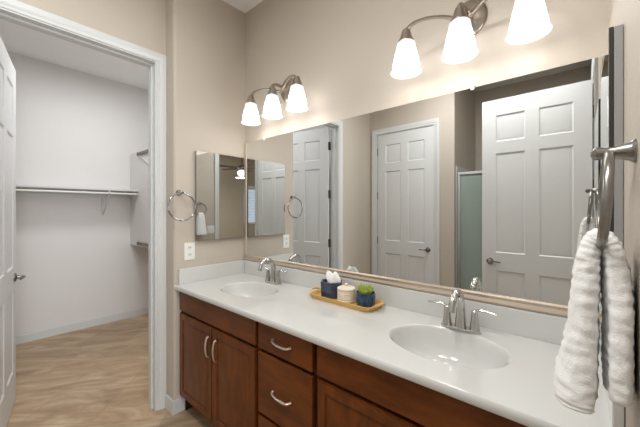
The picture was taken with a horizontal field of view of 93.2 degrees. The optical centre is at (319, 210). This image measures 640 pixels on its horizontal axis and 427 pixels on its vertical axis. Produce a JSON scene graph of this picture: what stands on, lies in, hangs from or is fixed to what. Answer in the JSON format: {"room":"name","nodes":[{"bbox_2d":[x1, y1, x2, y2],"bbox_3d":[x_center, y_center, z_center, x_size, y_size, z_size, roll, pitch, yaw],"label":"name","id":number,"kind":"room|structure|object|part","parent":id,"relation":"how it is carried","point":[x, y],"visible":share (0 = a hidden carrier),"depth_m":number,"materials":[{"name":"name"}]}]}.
{"room":"bathroom","nodes":[
{"label":"bathroom","id":0,"kind":"room"},
{"bbox_2d":[7,51,147,335],"bbox_3d":[-2.920,-0.119,3.549,0.120,3.038,2.350,0,0,41],"label":"wall","id":1,"kind":"structure","parent":0,"point":[74,128],"depth_m":3.52,"materials":[{"name":"white paint"}]},
{"bbox_2d":[16,185,137,214],"bbox_3d":[-2.949,-0.095,3.193,0.302,0.311,1.765,0,0,41],"label":"closet shelf","id":2,"kind":"object","parent":1,"relation":"attached to","point":[21,190],"visible":1,"depth_m":3.41,"materials":[{"name":"white paint"}]},
{"bbox_3d":[-2.855,-0.200,3.112,0.025,0.024,1.761,0,0,41],"label":"hanging rod","id":3,"kind":"part","parent":2,"relation":"part of","materials":[{"name":"white plastic"}]},
{"bbox_2d":[16,307,147,344],"bbox_3d":[-2.902,1.357,3.467,0.014,0.085,2.250,0,0,41],"label":"baseboard","id":4,"kind":"structure","parent":1,"relation":"attached to","point":[33,336],"depth_m":3.54,"materials":[{"name":"white paint"}]},
{"bbox_2d":[130,149,147,247],"bbox_3d":[-2.052,-0.142,3.886,0.750,1.175,0.494,0,0,41],"label":"divider panel","id":5,"kind":"object","parent":1,"relation":"attached to","point":[138,161],"visible":0.52,"depth_m":3.74,"materials":[{"name":"white paint"}]},
{"bbox_2d":[17,0,165,55],"bbox_3d":[-1.443,-0.119,1.859,0.114,3.038,2.310,0,0,41],"label":"wall","id":6,"kind":"structure","parent":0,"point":[142,23],"depth_m":1.96,"materials":[{"name":"beige paint"}]},
{"bbox_2d":[6,314,215,426],"bbox_3d":[-1.611,1.450,1.522,4.813,0.100,3.800,0,0,41],"label":"floor","id":7,"kind":"structure","parent":0,"point":[95,376],"depth_m":2.46,"materials":[{"name":"wood"}]},
{"bbox_2d":[180,292,259,426],"bbox_3d":[-0.478,0.974,2.010,0.874,0.852,0.570,0,0,41],"label":"vanity cabinet","id":8,"kind":"object","parent":7,"relation":"on","point":[219,348],"visible":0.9,"depth_m":1.77,"materials":[{"name":"brown wood"}]},
{"bbox_3d":[-0.803,0.991,1.960,0.425,0.572,0.020,0,0,41],"label":"door","id":9,"kind":"part","parent":8,"relation":"part of","materials":[{"name":"brown wood"}]},
{"bbox_3d":[-0.687,0.830,1.832,0.016,0.134,0.029,0,0,41],"label":"handle","id":10,"kind":"part","parent":8,"relation":"part of","materials":[{"name":"beige"}]},
{"bbox_3d":[-0.622,0.830,1.776,0.016,0.134,0.029,0,0,41],"label":"handle","id":11,"kind":"part","parent":8,"relation":"part of","materials":[{"name":"beige"}]},
{"bbox_3d":[-0.480,0.991,1.680,0.420,0.572,0.020,0,0,41],"label":"door","id":12,"kind":"part","parent":8,"relation":"part of","materials":[{"name":"brown wood"}]},
{"bbox_2d":[258,322,316,426],"bbox_3d":[-0.001,0.974,1.596,0.386,0.852,0.572,0,0,41],"label":"vanity cabinet","id":13,"kind":"object","parent":7,"relation":"on","point":[287,363],"visible":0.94,"depth_m":1.38,"materials":[{"name":"brown wood"}]},
{"bbox_3d":[-0.166,1.151,1.407,0.368,0.252,0.020,0,0,41],"label":"drawer","id":14,"kind":"part","parent":13,"relation":"part of","materials":[{"name":"brown wood"}]},
{"bbox_3d":[-0.186,0.871,1.397,0.138,0.021,0.031,0,0,41],"label":"handle","id":15,"kind":"part","parent":13,"relation":"part of","materials":[{"name":"beige"}]},
{"bbox_3d":[-0.186,0.623,1.397,0.138,0.021,0.031,0,0,41],"label":"handle","id":16,"kind":"part","parent":13,"relation":"part of","materials":[{"name":"beige"}]},
{"bbox_3d":[-0.166,0.621,1.407,0.368,0.134,0.020,0,0,41],"label":"drawer","id":17,"kind":"part","parent":13,"relation":"part of","materials":[{"name":"brown wood"}]},
{"bbox_2d":[317,345,527,426],"bbox_3d":[0.493,0.974,1.169,0.916,0.852,0.570,0,0,41],"label":"vanity cabinet","id":18,"kind":"object","parent":7,"relation":"on","point":[351,392],"visible":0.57,"depth_m":1.07,"materials":[{"name":"brown wood"}]},
{"bbox_3d":[0.160,0.991,1.125,0.441,0.572,0.020,0,0,41],"label":"door","id":19,"kind":"part","parent":18,"relation":"part of","materials":[{"name":"brown wood"}]},
{"bbox_3d":[0.342,0.916,0.994,0.916,0.737,0.020,0,0,41],"label":"frame","id":20,"kind":"part","parent":18,"relation":"part of","materials":[{"name":"brown wood"}]},
{"bbox_2d":[174,260,624,426],"bbox_3d":[0.015,0.532,1.581,2.191,0.248,0.579,0,0,41],"label":"countertop","id":21,"kind":"structure","parent":18,"relation":"on","point":[506,370],"depth_m":1.25,"materials":[{"name":"stone"}]},
{"bbox_2d":[220,282,277,296],"bbox_3d":[-0.466,0.586,1.991,0.444,0.140,0.324,0,0,41],"label":"basin","id":22,"kind":"object","parent":21,"relation":"in","point":[233,289],"depth_m":2.13,"materials":[{"name":"white ceramic"}]},
{"bbox_2d":[258,258,286,284],"bbox_3d":[-0.366,0.423,2.111,0.283,0.182,0.161,0,0,41],"label":"faucet","id":23,"kind":"object","parent":21,"relation":"on","point":[275,278],"visible":1,"depth_m":2.13,"materials":[{"name":"silver metal"}]},
{"bbox_3d":[-0.399,0.459,2.208,0.107,0.097,0.042,0,0,41],"label":"lever handle","id":24,"kind":"part","parent":23,"relation":"part of","materials":[{"name":"silver metal"}]},
{"bbox_3d":[-0.368,0.420,2.109,0.050,0.177,0.157,0,0,41],"label":"spout","id":25,"kind":"part","parent":23,"relation":"part of","materials":[{"name":"silver metal"}]},
{"bbox_3d":[-0.332,0.507,2.150,0.165,0.013,0.057,0,0,41],"label":"plate","id":26,"kind":"part","parent":23,"relation":"part of","materials":[{"name":"silver metal"}]},
{"bbox_3d":[-0.266,0.459,2.092,0.107,0.097,0.042,0,0,41],"label":"lever handle","id":27,"kind":"part","parent":23,"relation":"part of","materials":[{"name":"silver metal"}]},
{"bbox_2d":[309,287,383,311],"bbox_3d":[0.139,0.494,1.704,0.488,0.042,0.176,0,0,41],"label":"serving tray","id":28,"kind":"object","parent":21,"relation":"on","point":[316,294],"visible":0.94,"depth_m":1.63,"materials":[{"name":"brown wood"}]},
{"bbox_2d":[321,271,341,298],"bbox_3d":[0.068,0.431,1.782,0.148,0.150,0.110,0,0,41],"label":"tissue box","id":29,"kind":"object","parent":28,"relation":"on","point":[329,285],"visible":0.99,"depth_m":1.74,"materials":[{"name":"blue ceramic"}]},
{"bbox_2d":[337,283,355,303],"bbox_3d":[0.147,0.455,1.681,0.105,0.103,0.105,0,0,41],"label":"lidded jar","id":30,"kind":"object","parent":28,"relation":"on","point":[346,293],"visible":0.96,"depth_m":1.64,"materials":[{"name":"beige ceramic"}]},
{"bbox_3d":[0.147,0.420,1.681,0.105,0.035,0.105,0,0,41],"label":"lid","id":31,"kind":"part","parent":30,"relation":"part of","materials":[{"name":"beige ceramic"}]},
{"bbox_2d":[356,284,375,307],"bbox_3d":[0.243,0.450,1.610,0.106,0.113,0.106,0,0,41],"label":"potted succulent","id":32,"kind":"object","parent":28,"relation":"on","point":[365,295],"visible":1,"depth_m":1.57,"materials":[{"name":"green plant"}]},
{"bbox_3d":[0.305,0.485,1.554,0.039,0.025,0.090,0,0,41],"label":"handle","id":33,"kind":"part","parent":28,"relation":"part of","materials":[{"name":"brown wood"}]},
{"bbox_2d":[389,324,510,368],"bbox_3d":[0.484,0.586,1.178,0.444,0.140,0.330,0,0,41],"label":"basin","id":34,"kind":"object","parent":21,"relation":"in","point":[436,343],"depth_m":1.28,"materials":[{"name":"white ceramic"}]},
{"bbox_2d":[427,289,497,333],"bbox_3d":[0.575,0.423,1.273,0.283,0.182,0.161,0,0,41],"label":"faucet","id":35,"kind":"object","parent":21,"relation":"on","point":[456,299],"visible":1,"depth_m":1.29,"materials":[{"name":"silver metal"}]},
{"bbox_3d":[0.542,0.459,1.370,0.107,0.097,0.042,0,0,41],"label":"lever handle","id":36,"kind":"part","parent":35,"relation":"part of","materials":[{"name":"silver metal"}]},
{"bbox_3d":[0.574,0.420,1.271,0.050,0.177,0.157,0,0,41],"label":"spout","id":37,"kind":"part","parent":35,"relation":"part of","materials":[{"name":"silver metal"}]},
{"bbox_3d":[0.609,0.507,1.312,0.165,0.013,0.057,0,0,41],"label":"plate","id":38,"kind":"part","parent":35,"relation":"part of","materials":[{"name":"silver metal"}]},
{"bbox_3d":[0.675,0.459,1.254,0.107,0.097,0.042,0,0,41],"label":"lever handle","id":39,"kind":"part","parent":35,"relation":"part of","materials":[{"name":"silver metal"}]},
{"bbox_2d":[0,0,262,89],"bbox_3d":[-0.961,-1.688,-0.695,8.700,0.100,6.300,0,0,41],"label":"ceiling","id":40,"kind":"structure","parent":0,"point":[18,39],"depth_m":3.18,"materials":[{"name":"white paint"}]},
{"bbox_2d":[166,0,244,399],"bbox_3d":[-0.863,-0.119,2.342,0.130,3.038,0.580,0,0,41],"label":"wall","id":41,"kind":"structure","parent":0,"point":[205,39],"depth_m":2.20,"materials":[{"name":"beige paint"}]},
{"bbox_2d":[0,0,166,410],"bbox_3d":[-1.452,0.151,1.840,0.138,2.498,0.946,0,0,41],"label":"door frame","id":42,"kind":"structure","parent":41,"relation":"attached to","point":[16,6],"depth_m":2.12,"materials":[{"name":"white paint"}]},
{"bbox_2d":[0,37,25,426],"bbox_3d":[-1.984,0.180,1.918,0.163,2.420,0.846,0,0,-43],"label":"door","id":43,"kind":"structure","parent":42,"relation":"attached to","point":[8,276],"depth_m":1.95,"materials":[{"name":"white paint"}]},
{"bbox_3d":[-2.164,0.485,2.185,0.135,0.062,0.065,0,0,41],"label":"handle","id":44,"kind":"part","parent":43,"relation":"part of","materials":[{"name":"silver metal"}]},
{"bbox_2d":[165,394,184,414],"bbox_3d":[-1.018,1.353,2.137,0.124,0.095,0.094,0,0,41],"label":"baseboard","id":45,"kind":"structure","parent":41,"relation":"attached to","point":[176,406],"depth_m":2.10,"materials":[{"name":"white paint"}]},
{"bbox_2d":[167,190,195,220],"bbox_3d":[-0.959,-0.034,2.085,0.060,0.218,0.199,0,0,41],"label":"towel ring","id":46,"kind":"object","parent":41,"relation":"attached to","point":[178,192],"visible":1,"depth_m":2.07,"materials":[{"name":"silver metal"}]},
{"bbox_2d":[184,242,194,260],"bbox_3d":[-0.930,0.292,2.159,0.007,0.124,0.076,0,0,41],"label":"wall outlet","id":47,"kind":"object","parent":41,"relation":"attached to","point":[189,248],"visible":1,"depth_m":2.16,"materials":[{"name":"white plastic"}]},
{"bbox_2d":[195,151,243,240],"bbox_3d":[-0.765,-0.105,2.336,0.024,0.650,0.410,0,0,41],"label":"medicine cabinet","id":48,"kind":"object","parent":41,"relation":"attached to","point":[219,178],"visible":1,"depth_m":2.31,"materials":[{"name":"grey metal"}]},
{"bbox_2d":[245,0,608,142],"bbox_3d":[0.240,-0.119,1.849,2.443,3.038,0.120,0,0,41],"label":"wall","id":49,"kind":"structure","parent":0,"point":[342,52],"depth_m":1.71,"materials":[{"name":"beige paint"}]},
{"bbox_2d":[241,75,307,125],"bbox_3d":[-0.299,-0.792,2.088,0.621,0.310,0.223,0,0,41],"label":"vanity light","id":50,"kind":"object","parent":49,"relation":"attached to","point":[292,90],"visible":1,"depth_m":2.03,"materials":[{"name":"white glass"}]},
{"bbox_3d":[-0.505,-0.708,2.214,0.144,0.142,0.144,0,0,41],"label":"lamp shade","id":51,"kind":"part","parent":50,"relation":"part of","materials":[{"name":"white glass"}]},
{"bbox_3d":[-0.381,-0.843,2.166,0.288,0.055,0.043,0,0,19],"label":"arm","id":52,"kind":"part","parent":50,"relation":"part of","materials":[{"name":"silver metal"}]},
{"bbox_3d":[-0.324,-0.708,2.058,0.144,0.142,0.144,0,0,41],"label":"lamp shade","id":53,"kind":"part","parent":50,"relation":"part of","materials":[{"name":"white glass"}]},
{"bbox_3d":[-0.292,-0.847,2.096,0.026,0.060,0.127,0,0,41],"label":"arm","id":54,"kind":"part","parent":50,"relation":"part of","materials":[{"name":"silver metal"}]},
{"bbox_3d":[-0.210,-0.843,2.017,0.043,0.055,0.288,0,0,-27],"label":"arm","id":55,"kind":"part","parent":50,"relation":"part of","materials":[{"name":"silver metal"}]},
{"bbox_3d":[-0.144,-0.708,1.902,0.144,0.142,0.144,0,0,41],"label":"lamp shade","id":56,"kind":"part","parent":50,"relation":"part of","materials":[{"name":"white glass"}]},
{"bbox_2d":[243,56,601,323],"bbox_3d":[0.192,-0.082,1.799,2.174,0.974,0.019,0,0,41],"label":"wall mirror","id":57,"kind":"object","parent":49,"relation":"attached to","point":[488,193],"visible":0.98,"depth_m":1.44,"materials":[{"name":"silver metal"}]},
{"bbox_3d":[-0.616,-0.096,2.503,0.031,0.918,0.012,0,0,41],"label":"rail","id":58,"kind":"part","parent":57,"relation":"part of","materials":[{"name":"beige"}]},
{"bbox_3d":[0.192,0.385,1.798,2.173,0.041,0.019,0,0,41],"label":"rail","id":59,"kind":"part","parent":57,"relation":"part of","materials":[{"name":"beige"}]},
{"bbox_2d":[244,260,600,353],"bbox_3d":[0.197,0.462,1.792,2.189,0.108,0.020,0,0,41],"label":"backsplash","id":60,"kind":"structure","parent":49,"relation":"attached to","point":[544,327],"depth_m":1.44,"materials":[{"name":"stone"}]},
{"bbox_2d":[390,0,552,78],"bbox_3d":[0.611,-0.803,1.300,0.621,0.310,0.223,0,0,41],"label":"vanity light","id":61,"kind":"object","parent":49,"relation":"attached to","point":[530,22],"visible":1,"depth_m":1.25,"materials":[{"name":"white glass"}]},
{"bbox_3d":[0.405,-0.719,1.426,0.144,0.142,0.144,0,0,41],"label":"lamp shade","id":62,"kind":"part","parent":61,"relation":"part of","materials":[{"name":"white glass"}]},
{"bbox_3d":[0.529,-0.854,1.378,0.288,0.055,0.043,0,0,19],"label":"arm","id":63,"kind":"part","parent":61,"relation":"part of","materials":[{"name":"silver metal"}]},
{"bbox_3d":[0.586,-0.719,1.270,0.144,0.142,0.144,0,0,41],"label":"lamp shade","id":64,"kind":"part","parent":61,"relation":"part of","materials":[{"name":"white glass"}]},
{"bbox_3d":[0.618,-0.858,1.307,0.026,0.060,0.127,0,0,41],"label":"arm","id":65,"kind":"part","parent":61,"relation":"part of","materials":[{"name":"silver metal"}]},
{"bbox_3d":[0.700,-0.854,1.229,0.043,0.055,0.288,0,0,-27],"label":"arm","id":66,"kind":"part","parent":61,"relation":"part of","materials":[{"name":"silver metal"}]},
{"bbox_3d":[0.766,-0.719,1.113,0.144,0.142,0.144,0,0,41],"label":"lamp shade","id":67,"kind":"part","parent":61,"relation":"part of","materials":[{"name":"white glass"}]},
{"bbox_2d":[609,0,639,426],"bbox_3d":[0.064,-0.119,-0.128,0.120,3.038,3.340,0,0,41],"label":"wall","id":68,"kind":"structure","parent":0,"point":[625,12],"depth_m":0.56,"materials":[{"name":"beige paint"}]},
{"bbox_2d":[601,24,622,242],"bbox_3d":[0.821,-0.105,0.858,0.024,0.650,0.407,0,0,41],"label":"medicine cabinet","id":69,"kind":"object","parent":68,"relation":"attached to","point":[612,72],"visible":0.42,"depth_m":0.71,"materials":[{"name":"grey metal"}]},
{"bbox_2d":[601,28,608,160],"bbox_3d":[0.812,-0.105,0.866,0.001,0.648,0.405,0,0,41],"label":"mirror glass","id":70,"kind":"object","parent":69,"relation":"attached to","point":[605,72],"depth_m":0.81,"materials":[{"name":"silver metal"}]},
{"bbox_3d":[0.816,-0.105,0.863,0.008,0.650,0.407,0,0,41],"label":"door","id":71,"kind":"part","parent":69,"relation":"part of","materials":[{"name":"grey mirror"}]},
{"bbox_2d":[590,139,636,250],"bbox_3d":[0.538,-0.025,0.557,0.060,0.204,0.187,0,0,41],"label":"towel ring","id":72,"kind":"object","parent":68,"relation":"attached to","point":[626,151],"visible":0.97,"depth_m":0.52,"materials":[{"name":"silver metal"}]},
{"bbox_2d":[553,228,634,413],"bbox_3d":[0.516,0.196,0.576,0.117,0.323,0.155,0,0,41],"label":"hand towel","id":73,"kind":"object","parent":72,"relation":"hanging from","point":[607,272],"visible":0.88,"depth_m":0.54,"materials":[{"name":"white fabric"}]},
{"bbox_3d":[0.538,-0.106,0.557,0.060,0.042,0.042,0,0,41],"label":"post","id":74,"kind":"part","parent":72,"relation":"part of","materials":[{"name":"silver metal"}]}
]}

